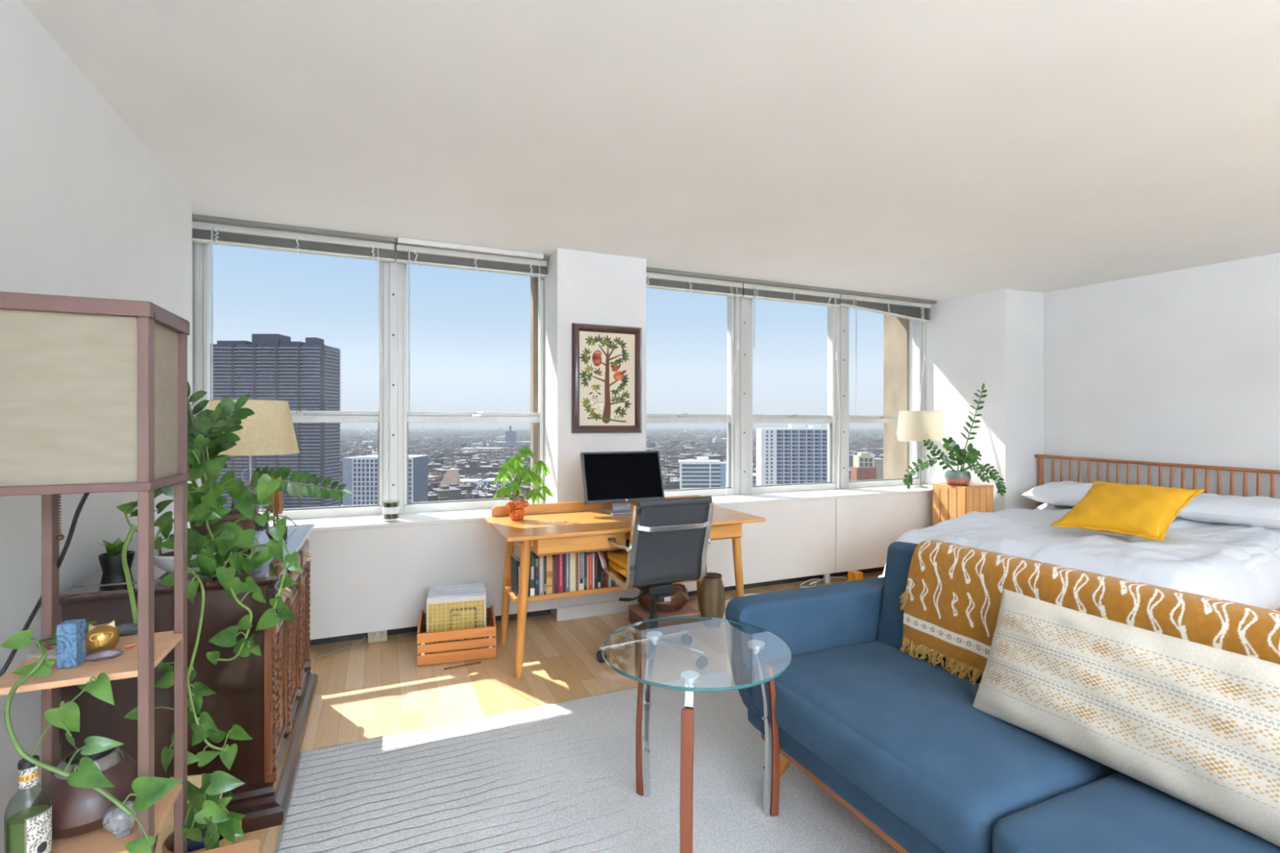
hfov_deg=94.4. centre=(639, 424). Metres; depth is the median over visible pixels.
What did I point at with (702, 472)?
office block
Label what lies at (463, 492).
house
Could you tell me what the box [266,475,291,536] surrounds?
carved ornament
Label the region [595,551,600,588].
book
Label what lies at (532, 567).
print
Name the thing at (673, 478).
house
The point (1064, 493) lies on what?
bed pillow
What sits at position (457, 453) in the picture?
house
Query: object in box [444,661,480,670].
thin slat
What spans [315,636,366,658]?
power cable
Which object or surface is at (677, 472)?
house
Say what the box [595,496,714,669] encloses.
office chair
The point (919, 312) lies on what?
blind
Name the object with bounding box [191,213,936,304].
ceiling track
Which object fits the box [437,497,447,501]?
house
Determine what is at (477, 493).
house
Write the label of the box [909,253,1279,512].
wall
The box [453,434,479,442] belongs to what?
block
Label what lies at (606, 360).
framed picture
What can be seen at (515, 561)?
book
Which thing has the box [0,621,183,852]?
pothos vine
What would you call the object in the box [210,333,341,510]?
apartment tower
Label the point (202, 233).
blind
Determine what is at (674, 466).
house
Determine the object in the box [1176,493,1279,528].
bed pillow
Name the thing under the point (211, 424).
potted plant
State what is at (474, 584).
record sleeve
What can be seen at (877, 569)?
baseboard
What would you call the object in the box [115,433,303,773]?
pothos
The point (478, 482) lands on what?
warehouse
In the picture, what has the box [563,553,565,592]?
book
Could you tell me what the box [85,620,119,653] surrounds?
cat figurine
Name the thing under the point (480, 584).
record sleeve
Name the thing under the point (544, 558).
book
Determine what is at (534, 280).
wall pier
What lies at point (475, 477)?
house
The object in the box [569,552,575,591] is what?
book
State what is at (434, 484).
house
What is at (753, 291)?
blind
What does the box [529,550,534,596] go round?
book
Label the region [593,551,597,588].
book
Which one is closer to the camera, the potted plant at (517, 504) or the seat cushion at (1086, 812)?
the seat cushion at (1086, 812)
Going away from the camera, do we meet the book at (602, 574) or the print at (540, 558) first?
the print at (540, 558)
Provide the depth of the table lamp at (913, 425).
5.21 m
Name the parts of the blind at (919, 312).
rail, pull cord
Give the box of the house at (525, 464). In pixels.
[523,462,530,467]
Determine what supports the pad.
on the office chair
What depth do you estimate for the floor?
3.04 m
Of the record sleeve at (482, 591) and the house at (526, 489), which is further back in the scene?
the house at (526, 489)
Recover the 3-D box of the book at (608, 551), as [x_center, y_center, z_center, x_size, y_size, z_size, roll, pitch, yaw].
[-0.205,0.833,3.488,0.019,0.220,0.151,0,0,-24]
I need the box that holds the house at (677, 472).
[666,469,679,477]
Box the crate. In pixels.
[417,604,496,666]
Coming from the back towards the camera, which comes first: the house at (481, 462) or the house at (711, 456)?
the house at (711, 456)
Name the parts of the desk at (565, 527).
leg, leg, leg, leg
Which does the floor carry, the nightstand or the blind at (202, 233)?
the nightstand
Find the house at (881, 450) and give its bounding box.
[875,447,883,453]
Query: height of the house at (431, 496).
14.568 m
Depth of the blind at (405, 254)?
3.91 m
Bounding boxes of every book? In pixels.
[511,555,519,597]
[528,573,529,596]
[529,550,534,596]
[534,554,538,595]
[538,555,543,595]
[543,555,552,594]
[543,556,546,595]
[552,554,558,593]
[552,556,554,593]
[558,554,563,593]
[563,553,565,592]
[564,553,569,591]
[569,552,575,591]
[575,552,578,591]
[578,551,584,591]
[583,551,586,590]
[586,552,592,589]
[586,553,588,589]
[590,551,594,589]
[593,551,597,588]
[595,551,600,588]
[600,552,604,587]
[602,551,607,587]
[607,549,610,586]
[610,549,614,586]
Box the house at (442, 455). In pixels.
[431,451,445,458]
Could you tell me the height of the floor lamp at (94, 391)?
1.548 m
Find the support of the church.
on the ground
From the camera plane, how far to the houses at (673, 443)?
2183.49 m
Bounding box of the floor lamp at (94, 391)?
[0,291,190,852]
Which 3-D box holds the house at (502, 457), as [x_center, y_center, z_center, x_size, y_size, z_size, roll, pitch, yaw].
[-267.179,70.670,1165.106,26.933,17.240,23.455,0,0,-36]
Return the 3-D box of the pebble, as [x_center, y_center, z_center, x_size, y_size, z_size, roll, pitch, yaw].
[-1.181,0.512,1.370,0.023,0.006,0.018,0,0,-24]
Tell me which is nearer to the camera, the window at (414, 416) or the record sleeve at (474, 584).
the record sleeve at (474, 584)
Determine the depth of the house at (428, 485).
573.92 m
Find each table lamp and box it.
[207,399,299,511]
[895,410,945,488]
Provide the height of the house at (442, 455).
21.848 m
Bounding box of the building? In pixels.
[883,314,909,479]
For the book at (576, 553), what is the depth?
3.34 m
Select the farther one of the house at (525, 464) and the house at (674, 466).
the house at (525, 464)
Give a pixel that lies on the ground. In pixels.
(851, 427)
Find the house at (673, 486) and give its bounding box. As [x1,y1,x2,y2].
[662,480,675,489]
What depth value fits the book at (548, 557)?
3.28 m
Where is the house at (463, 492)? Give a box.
[461,490,467,497]
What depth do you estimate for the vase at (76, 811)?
1.27 m
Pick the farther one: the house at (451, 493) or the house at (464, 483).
the house at (464, 483)
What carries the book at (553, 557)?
on the desk at (565, 527)
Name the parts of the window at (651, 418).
meeting rail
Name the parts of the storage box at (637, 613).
lid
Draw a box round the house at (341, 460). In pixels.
[339,457,342,467]
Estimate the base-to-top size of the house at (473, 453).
21.357 m
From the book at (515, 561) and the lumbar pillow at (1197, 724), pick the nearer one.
the lumbar pillow at (1197, 724)
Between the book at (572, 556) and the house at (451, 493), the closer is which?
the book at (572, 556)
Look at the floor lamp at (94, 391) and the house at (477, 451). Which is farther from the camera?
the house at (477, 451)
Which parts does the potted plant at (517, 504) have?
pot, pot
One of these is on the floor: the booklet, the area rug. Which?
the area rug
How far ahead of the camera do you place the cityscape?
1903.08 m
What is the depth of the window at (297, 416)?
3.60 m
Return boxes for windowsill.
[268,508,491,531]
[711,484,957,506]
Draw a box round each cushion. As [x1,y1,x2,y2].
[752,640,1119,852]
[876,541,982,683]
[991,772,1279,852]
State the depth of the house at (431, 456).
1161.77 m
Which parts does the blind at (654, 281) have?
rail, pull cord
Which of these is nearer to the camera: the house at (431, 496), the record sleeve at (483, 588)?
the record sleeve at (483, 588)
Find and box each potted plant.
[98,537,134,574]
[187,382,354,552]
[493,446,553,520]
[902,382,1006,496]
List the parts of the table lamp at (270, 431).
stem, lamp shade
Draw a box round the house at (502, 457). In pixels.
[495,455,511,461]
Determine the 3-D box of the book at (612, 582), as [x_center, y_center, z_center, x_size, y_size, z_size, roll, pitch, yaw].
[-0.187,0.810,3.501,0.024,0.265,0.161,0,0,-24]
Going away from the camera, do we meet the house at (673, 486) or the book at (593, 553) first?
the book at (593, 553)
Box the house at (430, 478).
[427,477,435,482]
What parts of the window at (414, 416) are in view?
meeting rail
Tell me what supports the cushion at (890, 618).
on the sofa
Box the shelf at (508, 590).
[504,580,700,603]
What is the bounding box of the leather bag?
[637,583,689,612]
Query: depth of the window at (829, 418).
5.10 m
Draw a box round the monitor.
[580,450,664,515]
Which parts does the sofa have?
leg, armrest, rail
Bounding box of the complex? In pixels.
[453,460,507,475]
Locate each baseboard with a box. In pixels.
[309,609,550,645]
[555,597,639,621]
[688,566,884,595]
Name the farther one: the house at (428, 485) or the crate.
the house at (428, 485)
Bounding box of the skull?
[102,800,137,839]
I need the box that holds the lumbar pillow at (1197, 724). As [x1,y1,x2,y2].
[973,588,1279,847]
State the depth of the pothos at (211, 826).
1.50 m
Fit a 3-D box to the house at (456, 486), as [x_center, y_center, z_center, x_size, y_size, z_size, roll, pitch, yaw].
[-201.043,72.436,646.696,30.689,13.709,22.461,0,0,-36]
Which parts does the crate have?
panel, panel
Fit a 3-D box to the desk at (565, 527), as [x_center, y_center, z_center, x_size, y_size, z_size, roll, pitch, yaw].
[-0.095,0.891,3.496,1.510,0.801,0.715,0,0,-24]
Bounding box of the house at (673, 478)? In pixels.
[670,477,679,480]
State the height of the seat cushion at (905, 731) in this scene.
0.211 m
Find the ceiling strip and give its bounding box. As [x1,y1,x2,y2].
[397,236,543,258]
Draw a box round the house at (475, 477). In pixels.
[469,475,483,479]
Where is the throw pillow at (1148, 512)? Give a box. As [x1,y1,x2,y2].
[1049,480,1204,541]
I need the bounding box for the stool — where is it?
[198,839,260,852]
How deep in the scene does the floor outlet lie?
3.51 m
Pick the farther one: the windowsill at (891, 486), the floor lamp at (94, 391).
the windowsill at (891, 486)
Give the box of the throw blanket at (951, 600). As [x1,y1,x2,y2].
[898,540,1279,685]
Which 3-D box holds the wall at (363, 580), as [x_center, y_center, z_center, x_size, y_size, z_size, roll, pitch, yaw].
[0.250,0.945,4.306,5.700,0.690,0.165,0,0,-24]
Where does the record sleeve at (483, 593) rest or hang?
in the crate
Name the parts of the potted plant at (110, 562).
pot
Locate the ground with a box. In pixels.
[339,425,883,506]
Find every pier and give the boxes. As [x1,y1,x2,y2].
[530,276,537,490]
[542,248,646,617]
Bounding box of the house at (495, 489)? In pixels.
[488,486,499,493]
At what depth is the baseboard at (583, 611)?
3.97 m
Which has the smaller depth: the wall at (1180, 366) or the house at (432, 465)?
the wall at (1180, 366)
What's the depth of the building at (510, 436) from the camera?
2104.98 m
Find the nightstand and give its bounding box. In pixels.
[931,482,994,525]
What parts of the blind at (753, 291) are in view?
rail, pull cord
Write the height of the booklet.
0.009 m
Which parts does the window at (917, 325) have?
meeting rail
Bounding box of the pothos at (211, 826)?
[162,770,246,852]
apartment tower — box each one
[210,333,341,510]
[342,454,427,506]
[755,424,827,485]
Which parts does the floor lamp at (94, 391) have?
power cord, post, pull chain, shade panel, shelf, shade rail, shade rail, shelf, post, shade panel, post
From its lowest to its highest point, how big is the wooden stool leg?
0.115 m
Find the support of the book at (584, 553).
on the desk at (565, 527)
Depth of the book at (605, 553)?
3.41 m
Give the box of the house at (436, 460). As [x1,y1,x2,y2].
[429,457,444,465]
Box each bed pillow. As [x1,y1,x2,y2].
[1020,480,1093,506]
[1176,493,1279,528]
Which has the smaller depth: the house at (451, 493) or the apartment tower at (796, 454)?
the apartment tower at (796, 454)
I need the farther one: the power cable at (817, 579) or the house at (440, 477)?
the house at (440, 477)
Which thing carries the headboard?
on the floor
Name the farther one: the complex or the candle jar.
the complex
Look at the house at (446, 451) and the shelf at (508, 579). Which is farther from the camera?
the house at (446, 451)
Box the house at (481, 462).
[480,460,487,465]
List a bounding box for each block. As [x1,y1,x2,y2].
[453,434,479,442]
[460,447,475,451]
[475,447,503,453]
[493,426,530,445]
[678,456,727,488]
[712,436,726,443]
[752,473,755,485]
[848,452,878,466]
[850,452,883,480]
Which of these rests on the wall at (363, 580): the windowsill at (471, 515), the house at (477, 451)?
the windowsill at (471, 515)
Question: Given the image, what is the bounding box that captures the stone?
[116,622,137,635]
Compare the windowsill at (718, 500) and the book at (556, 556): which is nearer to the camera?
the book at (556, 556)
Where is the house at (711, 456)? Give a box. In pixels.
[702,453,721,459]
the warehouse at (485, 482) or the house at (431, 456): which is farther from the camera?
the house at (431, 456)
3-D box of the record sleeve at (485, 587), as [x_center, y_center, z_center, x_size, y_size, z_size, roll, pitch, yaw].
[-1.050,1.117,3.414,0.319,0.314,0.096,0,0,-24]
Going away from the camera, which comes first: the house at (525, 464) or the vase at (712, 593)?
the vase at (712, 593)
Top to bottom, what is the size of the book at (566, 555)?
0.268 m
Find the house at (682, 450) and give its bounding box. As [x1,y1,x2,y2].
[675,446,691,453]
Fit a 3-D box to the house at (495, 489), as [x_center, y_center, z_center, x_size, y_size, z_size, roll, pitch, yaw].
[-148.729,72.231,613.086,11.355,14.118,12.121,0,0,-36]
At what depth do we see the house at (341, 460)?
962.08 m
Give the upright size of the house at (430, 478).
14.212 m
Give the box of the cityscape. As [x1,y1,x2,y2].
[339,430,883,506]
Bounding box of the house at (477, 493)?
[471,490,482,498]
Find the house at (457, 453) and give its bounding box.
[449,451,471,457]
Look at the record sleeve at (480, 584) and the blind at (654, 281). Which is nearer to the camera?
the record sleeve at (480, 584)
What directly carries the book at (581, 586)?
on the desk at (565, 527)
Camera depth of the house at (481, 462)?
981.30 m
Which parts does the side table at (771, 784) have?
leg, leg, glass, leg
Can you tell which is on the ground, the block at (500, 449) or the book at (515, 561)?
the block at (500, 449)
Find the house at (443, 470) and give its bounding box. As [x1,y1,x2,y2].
[432,466,462,475]
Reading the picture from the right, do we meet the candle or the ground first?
the candle
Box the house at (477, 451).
[471,449,489,453]
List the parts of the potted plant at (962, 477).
pot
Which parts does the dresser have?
panel, drawer, door, moulding, handle, drawer, door, moulding, drawer, door, moulding, handle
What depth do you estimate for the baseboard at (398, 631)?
3.62 m
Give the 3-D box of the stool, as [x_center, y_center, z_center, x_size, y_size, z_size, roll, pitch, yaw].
[-0.935,1.140,1.275,0.166,0.300,0.245,0,0,-24]
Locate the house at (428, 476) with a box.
[427,475,437,483]
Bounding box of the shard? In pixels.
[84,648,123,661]
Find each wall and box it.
[0,0,191,852]
[191,220,193,411]
[306,490,957,639]
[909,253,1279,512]
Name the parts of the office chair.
armrest, rail, arm, lever, arm, arm, seat, backrest, arm, arm, rail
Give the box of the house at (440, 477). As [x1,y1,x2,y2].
[435,474,444,480]
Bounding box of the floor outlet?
[367,630,386,643]
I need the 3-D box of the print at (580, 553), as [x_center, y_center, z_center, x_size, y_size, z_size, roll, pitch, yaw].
[-0.332,0.792,3.352,0.008,0.163,0.002,0,0,-24]
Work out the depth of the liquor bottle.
1.19 m
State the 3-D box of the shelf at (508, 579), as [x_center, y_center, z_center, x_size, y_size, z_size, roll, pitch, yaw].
[-0.207,0.800,3.552,1.140,0.330,0.278,0,0,-24]
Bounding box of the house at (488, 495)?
[478,492,493,498]
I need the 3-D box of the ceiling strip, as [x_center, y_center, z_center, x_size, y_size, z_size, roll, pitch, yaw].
[-1.082,-1.144,3.858,0.920,0.032,0.029,0,0,-24]
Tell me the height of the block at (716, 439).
31.023 m
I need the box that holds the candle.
[954,466,964,470]
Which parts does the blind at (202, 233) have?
ladder cord, rail, ladder cord, ladder cord, pull cord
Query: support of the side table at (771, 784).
on the area rug
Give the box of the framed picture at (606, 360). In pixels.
[571,323,641,433]
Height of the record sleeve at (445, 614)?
0.314 m
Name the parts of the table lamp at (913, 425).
stem, lamp shade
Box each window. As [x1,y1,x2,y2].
[193,242,382,520]
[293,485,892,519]
[382,248,543,515]
[646,296,734,497]
[731,293,848,495]
[848,320,924,488]
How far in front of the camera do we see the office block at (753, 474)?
600.00 m
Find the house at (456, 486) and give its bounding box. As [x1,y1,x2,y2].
[438,484,473,490]
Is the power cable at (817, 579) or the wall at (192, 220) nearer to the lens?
the wall at (192, 220)
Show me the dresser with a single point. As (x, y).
(270, 695)
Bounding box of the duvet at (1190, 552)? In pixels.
[878,502,1279,610]
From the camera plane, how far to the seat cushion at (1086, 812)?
1.23 m
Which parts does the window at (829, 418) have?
meeting rail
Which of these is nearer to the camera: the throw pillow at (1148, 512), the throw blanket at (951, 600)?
the throw blanket at (951, 600)
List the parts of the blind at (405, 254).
ladder cord, rail, ladder cord, ladder cord, pull cord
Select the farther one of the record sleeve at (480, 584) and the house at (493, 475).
the house at (493, 475)
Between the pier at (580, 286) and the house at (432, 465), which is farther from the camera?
the house at (432, 465)
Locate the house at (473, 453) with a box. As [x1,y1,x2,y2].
[462,449,475,457]
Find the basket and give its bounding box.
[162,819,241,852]
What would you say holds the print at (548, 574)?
attached to the book at (548, 557)
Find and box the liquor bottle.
[4,755,52,852]
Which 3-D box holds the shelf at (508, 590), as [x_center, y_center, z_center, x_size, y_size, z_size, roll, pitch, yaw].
[-0.206,0.953,3.543,1.145,0.030,0.280,0,0,-24]
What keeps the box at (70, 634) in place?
on the floor lamp at (94, 391)
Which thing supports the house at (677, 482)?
on the ground
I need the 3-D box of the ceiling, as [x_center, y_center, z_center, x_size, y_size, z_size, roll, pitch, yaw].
[2.667,-1.235,0.890,8.200,0.150,8.900,0,0,-24]
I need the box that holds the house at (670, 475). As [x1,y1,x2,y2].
[666,473,678,477]
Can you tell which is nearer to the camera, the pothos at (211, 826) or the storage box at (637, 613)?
the pothos at (211, 826)
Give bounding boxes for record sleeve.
[426,591,485,599]
[426,594,485,653]
[427,588,484,596]
[428,586,484,593]
[428,590,486,647]
[429,583,484,589]
[429,584,484,590]
[429,586,485,593]
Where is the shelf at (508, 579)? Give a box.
[505,576,511,586]
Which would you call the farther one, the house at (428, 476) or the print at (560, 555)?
the house at (428, 476)
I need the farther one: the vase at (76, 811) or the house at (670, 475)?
the house at (670, 475)
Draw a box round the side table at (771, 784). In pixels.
[601,616,791,852]
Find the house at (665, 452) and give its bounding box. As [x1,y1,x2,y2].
[656,448,675,456]
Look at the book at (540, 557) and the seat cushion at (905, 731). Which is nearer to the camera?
the seat cushion at (905, 731)
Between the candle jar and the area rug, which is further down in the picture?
the area rug
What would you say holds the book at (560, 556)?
on the desk at (565, 527)
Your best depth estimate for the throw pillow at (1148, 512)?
3.43 m
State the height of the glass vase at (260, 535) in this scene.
0.173 m
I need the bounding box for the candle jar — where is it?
[382,499,399,520]
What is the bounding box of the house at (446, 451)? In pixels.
[440,448,453,454]
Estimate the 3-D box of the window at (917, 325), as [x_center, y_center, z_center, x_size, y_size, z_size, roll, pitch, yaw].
[2.278,-0.272,5.547,0.942,1.724,0.132,0,0,-24]
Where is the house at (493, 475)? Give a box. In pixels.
[489,471,509,478]
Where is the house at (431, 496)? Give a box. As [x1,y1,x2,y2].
[427,492,437,501]
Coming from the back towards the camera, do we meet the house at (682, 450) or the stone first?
the house at (682, 450)
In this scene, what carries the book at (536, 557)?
on the desk at (565, 527)
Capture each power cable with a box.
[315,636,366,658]
[724,576,847,602]
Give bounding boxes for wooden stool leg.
[848,570,862,582]
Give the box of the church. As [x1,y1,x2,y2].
[440,470,460,485]
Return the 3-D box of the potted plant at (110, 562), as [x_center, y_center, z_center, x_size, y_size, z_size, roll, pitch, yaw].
[-1.722,0.434,1.954,0.096,0.105,0.098,0,0,-24]
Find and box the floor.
[240,570,883,852]
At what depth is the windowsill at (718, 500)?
4.88 m
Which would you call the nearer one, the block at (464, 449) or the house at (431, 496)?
the house at (431, 496)
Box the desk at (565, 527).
[483,495,765,678]
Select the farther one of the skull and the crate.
the crate
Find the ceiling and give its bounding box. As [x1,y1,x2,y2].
[21,0,1279,303]
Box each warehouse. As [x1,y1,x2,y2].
[460,479,482,486]
[482,478,514,486]
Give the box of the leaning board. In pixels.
[155,773,222,852]
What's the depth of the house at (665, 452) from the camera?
1347.51 m
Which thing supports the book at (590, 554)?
on the desk at (565, 527)
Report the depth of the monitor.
3.64 m
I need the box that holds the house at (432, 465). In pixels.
[427,462,441,469]
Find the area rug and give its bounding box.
[274,669,899,852]
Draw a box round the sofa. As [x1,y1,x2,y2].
[724,541,1279,852]
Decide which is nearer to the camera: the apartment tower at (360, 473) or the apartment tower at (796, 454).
the apartment tower at (360, 473)
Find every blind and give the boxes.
[191,221,394,501]
[395,244,546,460]
[646,272,742,495]
[741,283,839,488]
[838,293,931,476]
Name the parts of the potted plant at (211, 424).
pot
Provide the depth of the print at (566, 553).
3.32 m
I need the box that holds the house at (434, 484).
[427,481,437,488]
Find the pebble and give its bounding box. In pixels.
[123,643,136,648]
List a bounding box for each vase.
[31,746,137,839]
[241,508,296,552]
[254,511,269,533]
[699,572,724,627]
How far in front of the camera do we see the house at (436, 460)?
1016.16 m
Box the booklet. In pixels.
[26,645,87,659]
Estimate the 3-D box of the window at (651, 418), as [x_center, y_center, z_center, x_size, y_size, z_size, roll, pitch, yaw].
[0.324,-0.278,4.690,0.950,1.712,0.089,0,0,-24]
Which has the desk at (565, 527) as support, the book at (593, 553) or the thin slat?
the book at (593, 553)
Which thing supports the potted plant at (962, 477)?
on the nightstand
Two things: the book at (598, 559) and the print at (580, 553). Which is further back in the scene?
the book at (598, 559)
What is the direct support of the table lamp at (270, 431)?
on the dresser
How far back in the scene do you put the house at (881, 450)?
1494.84 m
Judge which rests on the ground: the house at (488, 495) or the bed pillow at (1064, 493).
the house at (488, 495)
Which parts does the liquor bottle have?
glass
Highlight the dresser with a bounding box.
[59,524,317,852]
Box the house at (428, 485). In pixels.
[427,484,431,493]
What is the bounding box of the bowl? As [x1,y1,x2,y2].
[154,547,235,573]
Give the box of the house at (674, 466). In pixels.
[663,462,679,469]
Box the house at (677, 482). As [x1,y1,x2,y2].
[662,477,679,488]
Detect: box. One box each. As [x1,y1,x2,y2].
[56,618,85,668]
[627,604,700,633]
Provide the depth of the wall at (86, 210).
1.83 m
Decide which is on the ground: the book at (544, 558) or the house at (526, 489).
the house at (526, 489)
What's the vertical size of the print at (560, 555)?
0.201 m
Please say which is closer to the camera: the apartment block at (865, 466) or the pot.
the pot
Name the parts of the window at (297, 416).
meeting rail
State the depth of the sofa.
1.59 m
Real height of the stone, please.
0.024 m
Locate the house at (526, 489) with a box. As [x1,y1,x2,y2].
[520,482,530,496]
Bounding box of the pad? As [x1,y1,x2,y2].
[607,549,628,577]
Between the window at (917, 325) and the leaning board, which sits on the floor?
the leaning board
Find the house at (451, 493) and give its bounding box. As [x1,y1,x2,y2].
[431,485,462,501]
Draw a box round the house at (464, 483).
[458,482,471,485]
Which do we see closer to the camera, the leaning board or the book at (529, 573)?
the leaning board
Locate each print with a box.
[530,587,534,595]
[531,566,533,579]
[540,558,542,591]
[546,571,552,577]
[560,555,561,586]
[566,553,568,587]
[579,551,582,583]
[580,552,582,578]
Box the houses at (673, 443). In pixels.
[339,427,883,488]
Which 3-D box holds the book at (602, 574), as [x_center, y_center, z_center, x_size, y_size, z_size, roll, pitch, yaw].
[-0.243,0.843,3.466,0.018,0.200,0.141,0,0,-24]
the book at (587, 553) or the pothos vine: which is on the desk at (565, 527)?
the book at (587, 553)
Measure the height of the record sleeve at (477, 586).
0.313 m
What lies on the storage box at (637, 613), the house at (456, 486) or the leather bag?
the leather bag
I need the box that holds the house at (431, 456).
[429,453,440,458]
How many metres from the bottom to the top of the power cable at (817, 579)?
0.028 m

